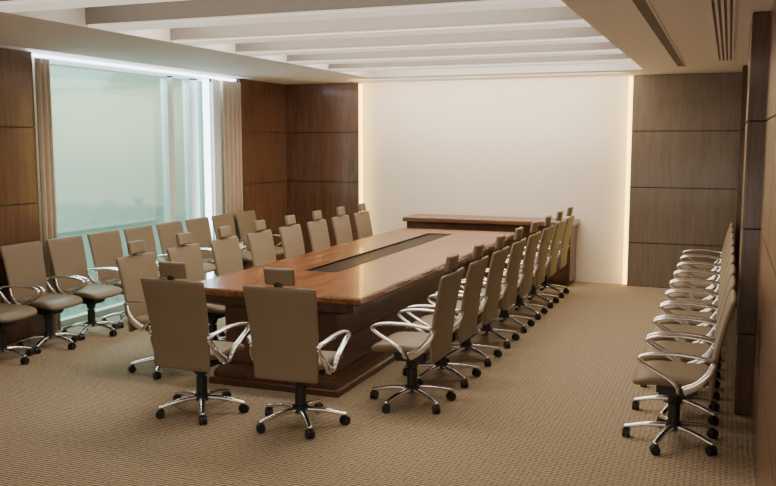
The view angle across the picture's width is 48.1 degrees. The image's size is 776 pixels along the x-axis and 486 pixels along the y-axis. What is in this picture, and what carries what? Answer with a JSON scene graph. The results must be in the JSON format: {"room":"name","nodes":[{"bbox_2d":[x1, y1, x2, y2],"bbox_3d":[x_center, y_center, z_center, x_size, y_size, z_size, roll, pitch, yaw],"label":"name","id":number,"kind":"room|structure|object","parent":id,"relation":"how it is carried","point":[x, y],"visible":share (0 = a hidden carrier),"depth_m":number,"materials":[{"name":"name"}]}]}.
{"room":"conference room","nodes":[
{"label":"conference room","id":0,"kind":"room"},
{"bbox_2d":[0,45,234,328],"bbox_3d":[-4.362,-0.390,6.479,0.200,3.080,15.300,3,7,21],"label":"wall","id":1,"kind":"structure","parent":0,"point":[34,51],"depth_m":9.52,"materials":[{"name":"beige paint"}]},
{"bbox_2d":[0,48,44,344],"bbox_3d":[-4.248,-0.223,6.432,0.060,2.760,4.460,3,7,21],"label":"wall panel","id":2,"kind":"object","parent":1,"relation":"attached to","point":[19,205],"depth_m":8.22,"materials":[{"name":"brown wood"}]},
{"bbox_2d":[34,57,215,326],"bbox_3d":[-2.943,-0.639,10.107,0.100,2.740,3.200,3,7,21],"label":"window","id":3,"kind":"structure","parent":1,"relation":"in","point":[189,83],"depth_m":10.73,"materials":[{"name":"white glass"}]},
{"bbox_2d":[32,53,235,80],"bbox_3d":[-3.245,-1.864,8.841,0.050,0.025,6.400,3,7,21],"label":"light","id":4,"kind":"object","parent":1,"relation":"attached to","point":[33,55],"visible":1,"depth_m":9.64,"materials":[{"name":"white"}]},
{"bbox_2d":[202,79,212,278],"bbox_3d":[-2.336,-0.782,11.295,0.040,2.650,0.090,3,7,21],"label":"light","id":5,"kind":"object","parent":1,"relation":"attached to","point":[205,82],"visible":0.64,"depth_m":11.23,"materials":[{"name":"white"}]},
{"bbox_2d":[235,78,286,268],"bbox_3d":[-1.811,-0.942,12.631,0.060,2.760,1.340,3,7,21],"label":"wall panel","id":6,"kind":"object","parent":1,"relation":"attached to","point":[263,104],"depth_m":12.59,"materials":[{"name":"brown wood"}]},
{"bbox_2d":[0,281,755,485],"bbox_3d":[-0.115,1.369,5.121,9.400,0.100,15.500,3,7,21],"label":"floor","id":7,"kind":"structure","parent":0,"point":[554,408],"depth_m":5.95,"materials":[{"name":"brown carpet"}]},
{"bbox_2d":[0,285,40,364],"bbox_3d":[-3.381,0.555,7.532,0.596,0.960,0.560,3,7,21],"label":"chair","id":8,"kind":"object","parent":7,"relation":"on","point":[10,314],"visible":1,"depth_m":7.54,"materials":[{"name":"beige leather"}]},
{"bbox_2d":[0,241,85,353],"bbox_3d":[-3.170,0.493,8.069,0.596,0.960,0.560,3,7,21],"label":"chair","id":9,"kind":"object","parent":7,"relation":"on","point":[23,263],"visible":0.89,"depth_m":8.06,"materials":[{"name":"beige leather"}]},
{"bbox_2d":[34,58,60,331],"bbox_3d":[-3.353,-0.446,8.570,0.063,2.690,0.164,3,7,21],"label":"curtain","id":10,"kind":"object","parent":7,"relation":"on","point":[42,66],"visible":0.79,"depth_m":8.52,"materials":[{"name":"beige fabric"}]},
{"bbox_2d":[46,235,122,340],"bbox_3d":[-2.959,0.430,8.605,0.596,0.960,0.560,3,7,21],"label":"chair","id":11,"kind":"object","parent":7,"relation":"on","point":[67,254],"visible":0.8,"depth_m":8.59,"materials":[{"name":"beige leather"}]},
{"bbox_2d":[87,230,158,328],"bbox_3d":[-2.748,0.368,9.142,0.596,0.960,0.560,3,7,21],"label":"chair","id":12,"kind":"object","parent":7,"relation":"on","point":[105,246],"visible":0.47,"depth_m":9.12,"materials":[{"name":"beige leather"}]},
{"bbox_2d":[123,225,167,279],"bbox_3d":[-2.537,0.306,9.679,0.596,0.960,0.560,3,7,21],"label":"chair","id":13,"kind":"object","parent":7,"relation":"on","point":[145,233],"visible":0.14,"depth_m":9.78,"materials":[{"name":"beige leather"}]},
{"bbox_2d":[116,240,194,379],"bbox_3d":[-1.847,0.530,7.238,0.635,1.077,0.617,3,7,21],"label":"chair","id":14,"kind":"object","parent":7,"relation":"on","point":[131,269],"visible":0.45,"depth_m":7.20,"materials":[{"name":"beige leather"}]},
{"bbox_2d":[156,221,215,272],"bbox_3d":[-2.326,0.244,10.216,0.596,0.960,0.560,3,7,21],"label":"chair","id":15,"kind":"object","parent":7,"relation":"on","point":[167,231],"visible":0.24,"depth_m":10.20,"materials":[{"name":"beige leather"}]},
{"bbox_2d":[141,261,249,424],"bbox_3d":[-1.318,0.644,6.112,0.636,1.110,0.654,3,7,23],"label":"chair","id":16,"kind":"object","parent":7,"relation":"on","point":[180,338],"visible":0.99,"depth_m":5.87,"materials":[{"name":"beige leather"}]},
{"bbox_2d":[167,232,225,341],"bbox_3d":[-1.596,0.456,7.877,0.635,1.077,0.617,3,7,21],"label":"chair","id":17,"kind":"object","parent":7,"relation":"on","point":[190,254],"visible":0.29,"depth_m":7.91,"materials":[{"name":"beige leather"}]},
{"bbox_2d":[185,217,243,276],"bbox_3d":[-2.115,0.181,10.752,0.596,0.960,0.560,3,7,21],"label":"chair","id":18,"kind":"object","parent":7,"relation":"on","point":[199,228],"visible":0.25,"depth_m":10.81,"materials":[{"name":"beige leather"}]},
{"bbox_2d":[211,79,221,238],"bbox_3d":[-2.236,-0.779,11.437,0.044,2.690,0.194,3,7,21],"label":"sheer curtain","id":19,"kind":"object","parent":7,"relation":"on","point":[215,86],"visible":0.59,"depth_m":11.36,"materials":[{"name":"white fabric"}]},
{"bbox_2d":[210,225,242,336],"bbox_3d":[-1.345,0.382,8.515,0.635,1.077,0.617,3,7,21],"label":"chair","id":20,"kind":"object","parent":7,"relation":"on","point":[226,252],"visible":0.23,"depth_m":8.55,"materials":[{"name":"beige leather"}]},
{"bbox_2d":[211,213,252,269],"bbox_3d":[-1.904,0.119,11.289,0.596,0.960,0.560,3,7,21],"label":"chair","id":21,"kind":"object","parent":7,"relation":"on","point":[224,219],"visible":0.25,"depth_m":11.26,"materials":[{"name":"beige leather"}]},
{"bbox_2d":[222,81,242,242],"bbox_3d":[-2.101,-0.816,11.754,0.054,2.690,0.443,3,7,21],"label":"curtain","id":22,"kind":"object","parent":7,"relation":"on","point":[232,131],"visible":0.56,"depth_m":11.71,"materials":[{"name":"beige fabric"}]},
{"bbox_2d":[235,210,283,255],"bbox_3d":[-1.693,0.057,11.825,0.596,0.960,0.560,3,7,21],"label":"chair","id":23,"kind":"object","parent":7,"relation":"on","point":[245,219],"visible":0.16,"depth_m":11.80,"materials":[{"name":"beige leather"}]},
{"bbox_2d":[247,220,275,266],"bbox_3d":[-1.094,0.308,9.153,0.635,1.077,0.617,3,7,21],"label":"chair","id":24,"kind":"object","parent":7,"relation":"on","point":[261,244],"visible":0.32,"depth_m":9.19,"materials":[{"name":"beige leather"}]},
{"bbox_2d":[279,215,304,258],"bbox_3d":[-0.843,0.234,9.792,0.635,1.077,0.617,3,7,21],"label":"chair","id":25,"kind":"object","parent":7,"relation":"on","point":[291,236],"visible":0.26,"depth_m":9.83,"materials":[{"name":"beige leather"}]},
{"bbox_2d":[243,267,350,438],"bbox_3d":[-0.591,0.677,5.830,0.636,1.110,0.654,2,7,19],"label":"chair","id":26,"kind":"object","parent":7,"relation":"on","point":[283,340],"visible":1,"depth_m":5.58,"materials":[{"name":"beige leather"}]},
{"bbox_2d":[307,210,329,251],"bbox_3d":[-0.592,0.160,10.430,0.635,1.077,0.617,3,7,21],"label":"chair","id":27,"kind":"object","parent":7,"relation":"on","point":[317,229],"visible":0.24,"depth_m":10.47,"materials":[{"name":"beige leather"}]},
{"bbox_2d":[331,206,352,244],"bbox_3d":[-0.341,0.086,11.069,0.635,1.077,0.617,3,7,21],"label":"chair","id":28,"kind":"object","parent":7,"relation":"on","point":[341,224],"visible":0.25,"depth_m":11.10,"materials":[{"name":"beige leather"}]},
{"bbox_2d":[199,228,514,397],"bbox_3d":[-0.007,0.486,8.921,1.540,0.777,5.000,3,7,21],"label":"conference table","id":29,"kind":"object","parent":7,"relation":"on","point":[359,284],"visible":0.7,"depth_m":7.32,"materials":[{"name":"brown wood"}]},
{"bbox_2d":[353,203,372,239],"bbox_3d":[-0.090,0.012,11.707,0.635,1.077,0.617,3,7,21],"label":"chair","id":30,"kind":"object","parent":7,"relation":"on","point":[362,219],"visible":0.21,"depth_m":11.74,"materials":[{"name":"beige leather"}]},
{"bbox_2d":[370,253,464,413],"bbox_3d":[0.181,0.621,6.314,0.654,1.110,0.636,3,7,21],"label":"chair","id":31,"kind":"object","parent":7,"relation":"on","point":[414,348],"visible":1,"depth_m":6.18,"materials":[{"name":"beige leather"}]},
{"bbox_2d":[403,243,488,387],"bbox_3d":[0.435,0.546,6.962,0.654,1.110,0.636,3,7,21],"label":"chair","id":32,"kind":"object","parent":7,"relation":"on","point":[465,326],"visible":0.78,"depth_m":6.80,"materials":[{"name":"beige leather"}]},
{"bbox_2d":[434,234,508,365],"bbox_3d":[0.690,0.470,7.609,0.654,1.110,0.636,3,7,21],"label":"chair","id":33,"kind":"object","parent":7,"relation":"on","point":[489,306],"visible":0.68,"depth_m":7.45,"materials":[{"name":"beige leather"}]},
{"bbox_2d":[403,214,579,286],"bbox_3d":[1.404,0.083,12.016,2.360,0.865,0.560,3,7,21],"label":"credenza","id":34,"kind":"object","parent":7,"relation":"on","point":[564,276],"visible":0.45,"depth_m":11.72,"materials":[{"name":"brown wood"}]},
{"bbox_2d":[403,214,579,226],"bbox_3d":[1.404,-0.315,11.970,2.360,0.065,0.560,3,7,21],"label":"countertop","id":35,"kind":"structure","parent":34,"relation":"on","point":[467,219],"depth_m":11.85,"materials":[{"name":"brown wood"}]},
{"bbox_2d":[458,227,526,347],"bbox_3d":[0.945,0.395,8.257,0.654,1.110,0.636,3,7,21],"label":"chair","id":36,"kind":"object","parent":7,"relation":"on","point":[507,298],"visible":0.63,"depth_m":8.09,"materials":[{"name":"beige leather"}]},
{"bbox_2d":[477,220,540,332],"bbox_3d":[1.199,0.320,8.905,0.654,1.110,0.636,3,7,21],"label":"chair","id":37,"kind":"object","parent":7,"relation":"on","point":[524,285],"visible":0.56,"depth_m":8.74,"materials":[{"name":"beige leather"}]},
{"bbox_2d":[503,215,553,319],"bbox_3d":[1.454,0.245,9.553,0.654,1.110,0.636,3,7,21],"label":"chair","id":38,"kind":"object","parent":7,"relation":"on","point":[538,277],"visible":0.58,"depth_m":9.39,"materials":[{"name":"beige leather"}]},
{"bbox_2d":[520,210,564,307],"bbox_3d":[1.709,0.170,10.200,0.654,1.110,0.636,3,7,21],"label":"chair","id":39,"kind":"object","parent":7,"relation":"on","point":[551,265],"visible":0.56,"depth_m":10.03,"materials":[{"name":"beige leather"}]},
{"bbox_2d":[524,206,574,297],"bbox_3d":[1.963,0.095,10.848,0.654,1.110,0.636,3,7,21],"label":"chair","id":40,"kind":"object","parent":7,"relation":"on","point":[564,244],"visible":0.62,"depth_m":10.68,"materials":[{"name":"beige leather"}]},
{"bbox_2d":[622,289,736,455],"bbox_3d":[1.829,0.787,5.491,0.651,0.970,0.614,3,7,21],"label":"chair","id":41,"kind":"object","parent":7,"relation":"on","point":[675,379],"visible":1,"depth_m":5.39,"materials":[{"name":"beige leather"}]},
{"bbox_2d":[632,275,735,424],"bbox_3d":[2.054,0.720,6.064,0.651,0.970,0.614,3,7,21],"label":"chair","id":42,"kind":"object","parent":7,"relation":"on","point":[702,349],"visible":0.51,"depth_m":6.03,"materials":[{"name":"beige leather"}]},
{"bbox_2d":[640,264,735,399],"bbox_3d":[2.280,0.654,6.638,0.651,0.970,0.614,3,7,21],"label":"chair","id":43,"kind":"object","parent":7,"relation":"on","point":[706,329],"visible":0.4,"depth_m":6.63,"materials":[{"name":"beige leather"}]},
{"bbox_2d":[658,254,734,378],"bbox_3d":[2.505,0.587,7.212,0.651,0.970,0.614,3,7,21],"label":"chair","id":44,"kind":"object","parent":7,"relation":"on","point":[709,313],"visible":0.4,"depth_m":7.19,"materials":[{"name":"beige leather"}]},
{"bbox_2d":[664,246,734,360],"bbox_3d":[2.731,0.521,7.786,0.651,0.970,0.614,3,7,21],"label":"chair","id":45,"kind":"object","parent":7,"relation":"on","point":[711,299],"visible":0.3,"depth_m":7.69,"materials":[{"name":"silver metal"}]},
{"bbox_2d":[666,239,733,299],"bbox_3d":[2.957,0.454,8.359,0.651,0.970,0.614,3,7,21],"label":"chair","id":46,"kind":"object","parent":7,"relation":"on","point":[731,243],"visible":0.39,"depth_m":8.24,"materials":[{"name":"silver metal"}]},
{"bbox_2d":[670,233,733,288],"bbox_3d":[3.182,0.387,8.933,0.651,0.970,0.614,3,7,21],"label":"chair","id":47,"kind":"object","parent":7,"relation":"on","point":[715,278],"visible":0.27,"depth_m":8.81,"materials":[{"name":"silver metal"}]},
{"bbox_2d":[674,227,733,312],"bbox_3d":[3.408,0.321,9.507,0.651,0.970,0.614,3,7,21],"label":"chair","id":48,"kind":"object","parent":7,"relation":"on","point":[682,275],"visible":0.29,"depth_m":9.42,"materials":[{"name":"silver metal"}]},
{"bbox_2d":[680,223,733,300],"bbox_3d":[3.633,0.254,10.080,0.651,0.970,0.614,3,7,21],"label":"chair","id":49,"kind":"object","parent":7,"relation":"on","point":[703,267],"visible":0.34,"depth_m":10.04,"materials":[{"name":"silver metal"}]},
{"bbox_2d":[734,65,747,305],"bbox_3d":[4.197,-0.650,10.109,0.260,2.760,0.400,3,7,21],"label":"trim","id":50,"kind":"structure","parent":7,"relation":"on","point":[745,67],"depth_m":9.95,"materials":[{"name":"brown wood"}]},
{"bbox_2d":[733,11,770,415],"bbox_3d":[2.708,-0.209,6.314,0.255,2.760,0.900,3,7,21],"label":"wall panel","id":51,"kind":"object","parent":7,"relation":"on","point":[759,38],"depth_m":5.93,"materials":[{"name":"brown wood"}]},
{"bbox_2d":[0,0,773,84],"bbox_3d":[-0.096,-1.624,4.713,9.320,0.420,15.000,3,7,21],"label":"ceiling","id":52,"kind":"structure","parent":0,"point":[687,23],"depth_m":8.05,"materials":[{"name":"paint"}]},
{"bbox_2d":[0,0,183,12],"bbox_3d":[-0.952,-1.612,5.040,3.550,0.320,0.320,3,7,21],"label":"ceiling beam","id":53,"kind":"structure","parent":52,"relation":"attached to","point":[8,6],"depth_m":5.47,"materials":[{"name":"paint"}]},
{"bbox_2d":[85,0,565,30],"bbox_3d":[-0.562,-1.727,6.030,3.550,0.320,0.320,3,7,21],"label":"ceiling beam","id":54,"kind":"structure","parent":52,"relation":"attached to","point":[186,13],"depth_m":6.04,"materials":[{"name":"paint"}]},
{"bbox_2d":[170,5,590,45],"bbox_3d":[-0.173,-1.841,7.020,3.550,0.320,0.320,3,7,21],"label":"ceiling beam","id":55,"kind":"structure","parent":52,"relation":"attached to","point":[560,16],"depth_m":6.83,"materials":[{"name":"paint"}]},
{"bbox_2d":[235,26,608,55],"bbox_3d":[0.216,-1.956,8.010,3.550,0.320,0.320,3,7,21],"label":"ceiling beam","id":56,"kind":"structure","parent":52,"relation":"attached to","point":[575,34],"depth_m":7.86,"materials":[{"name":"paint"}]},
{"bbox_2d":[237,36,608,55],"bbox_3d":[0.216,-1.807,8.027,3.530,0.020,0.280,3,7,21],"label":"diffuser","id":57,"kind":"object","parent":56,"relation":"attached to","point":[493,41],"depth_m":7.89,"materials":[{"name":"beige"}]},
{"bbox_2d":[287,41,622,64],"bbox_3d":[0.605,-2.071,9.000,3.550,0.320,0.320,3,7,21],"label":"ceiling beam","id":58,"kind":"structure","parent":52,"relation":"attached to","point":[594,48],"depth_m":8.84,"materials":[{"name":"paint"}]},
{"bbox_2d":[288,49,622,64],"bbox_3d":[0.605,-1.922,9.017,3.530,0.020,0.280,3,7,21],"label":"diffuser","id":59,"kind":"object","parent":58,"relation":"attached to","point":[492,53],"depth_m":8.91,"materials":[{"name":"beige"}]},
{"bbox_2d":[329,53,633,71],"bbox_3d":[0.994,-2.186,9.990,3.550,0.320,0.320,3,7,21],"label":"ceiling beam","id":60,"kind":"structure","parent":52,"relation":"attached to","point":[598,58],"depth_m":9.84,"materials":[{"name":"paint"}]},
{"bbox_2d":[330,59,633,71],"bbox_3d":[0.994,-2.037,10.007,3.530,0.020,0.280,3,7,21],"label":"diffuser","id":61,"kind":"object","parent":60,"relation":"attached to","point":[492,62],"depth_m":9.93,"materials":[{"name":"beige"}]},
{"bbox_2d":[630,0,685,66],"bbox_3d":[2.252,-1.688,7.132,0.100,0.010,6.000,3,7,21],"label":"ceiling vent","id":62,"kind":"object","parent":52,"relation":"in","point":[644,8],"visible":1,"depth_m":6.56,"materials":[{"name":"paint"}]},
{"bbox_2d":[708,0,735,60],"bbox_3d":[2.581,-1.636,6.685,0.160,0.012,5.400,3,7,21],"label":"ceiling vent","id":63,"kind":"object","parent":52,"relation":"in","point":[722,12],"visible":1,"depth_m":6.43,"materials":[{"name":"metal"}]},
{"bbox_2d":[362,76,632,283],"bbox_3d":[2.636,-0.851,11.845,9.320,2.760,0.180,3,7,21],"label":"wall","id":64,"kind":"structure","parent":0,"point":[533,147],"depth_m":12.08,"materials":[{"name":"beige paint"}]},
{"bbox_2d":[286,83,361,253],"bbox_3d":[-0.991,-0.996,13.092,1.250,2.760,0.120,3,7,21],"label":"wall panel","id":65,"kind":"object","parent":64,"relation":"attached to","point":[322,120],"depth_m":12.98,"materials":[{"name":"brown wood"}]},
{"bbox_2d":[359,84,362,211],"bbox_3d":[-0.398,-0.965,12.824,0.040,2.720,0.050,3,7,21],"label":"light","id":66,"kind":"object","parent":64,"relation":"attached to","point":[360,85],"visible":0.64,"depth_m":12.75,"materials":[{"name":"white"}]},
{"bbox_2d":[622,77,632,283],"bbox_3d":[3.155,-0.805,11.446,0.050,2.720,0.050,3,7,21],"label":"light","id":67,"kind":"object","parent":64,"relation":"attached to","point":[630,93],"visible":1,"depth_m":11.42,"materials":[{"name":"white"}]},
{"bbox_2d":[627,72,741,287],"bbox_3d":[3.848,-0.778,11.214,1.400,2.760,0.120,3,7,21],"label":"wall panel","id":68,"kind":"object","parent":64,"relation":"attached to","point":[686,127],"depth_m":11.16,"materials":[{"name":"brown wood"}]},
{"bbox_3d":[3.090,0.105,3.607,2.440,2.760,15.300,3,7,21],"label":"wall","id":69,"kind":"structure","parent":0,"visible":0},
{"bbox_2d":[751,0,775,485],"bbox_3d":[2.068,-0.003,4.536,0.145,2.760,2.900,3,7,21],"label":"wall panel","id":70,"kind":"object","parent":69,"relation":"attached to","point":[763,404],"depth_m":4.67,"materials":[{"name":"brown wood"}]},
{"label":"outside","id":71,"kind":"structure","parent":0,"visible":0},
{"bbox_2d":[50,65,206,317],"bbox_3d":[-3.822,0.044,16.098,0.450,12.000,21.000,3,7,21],"label":"window glass","id":72,"kind":"object","parent":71,"point":[107,129],"visible":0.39,"depth_m":14.00,"materials":[{"name":"glass"}]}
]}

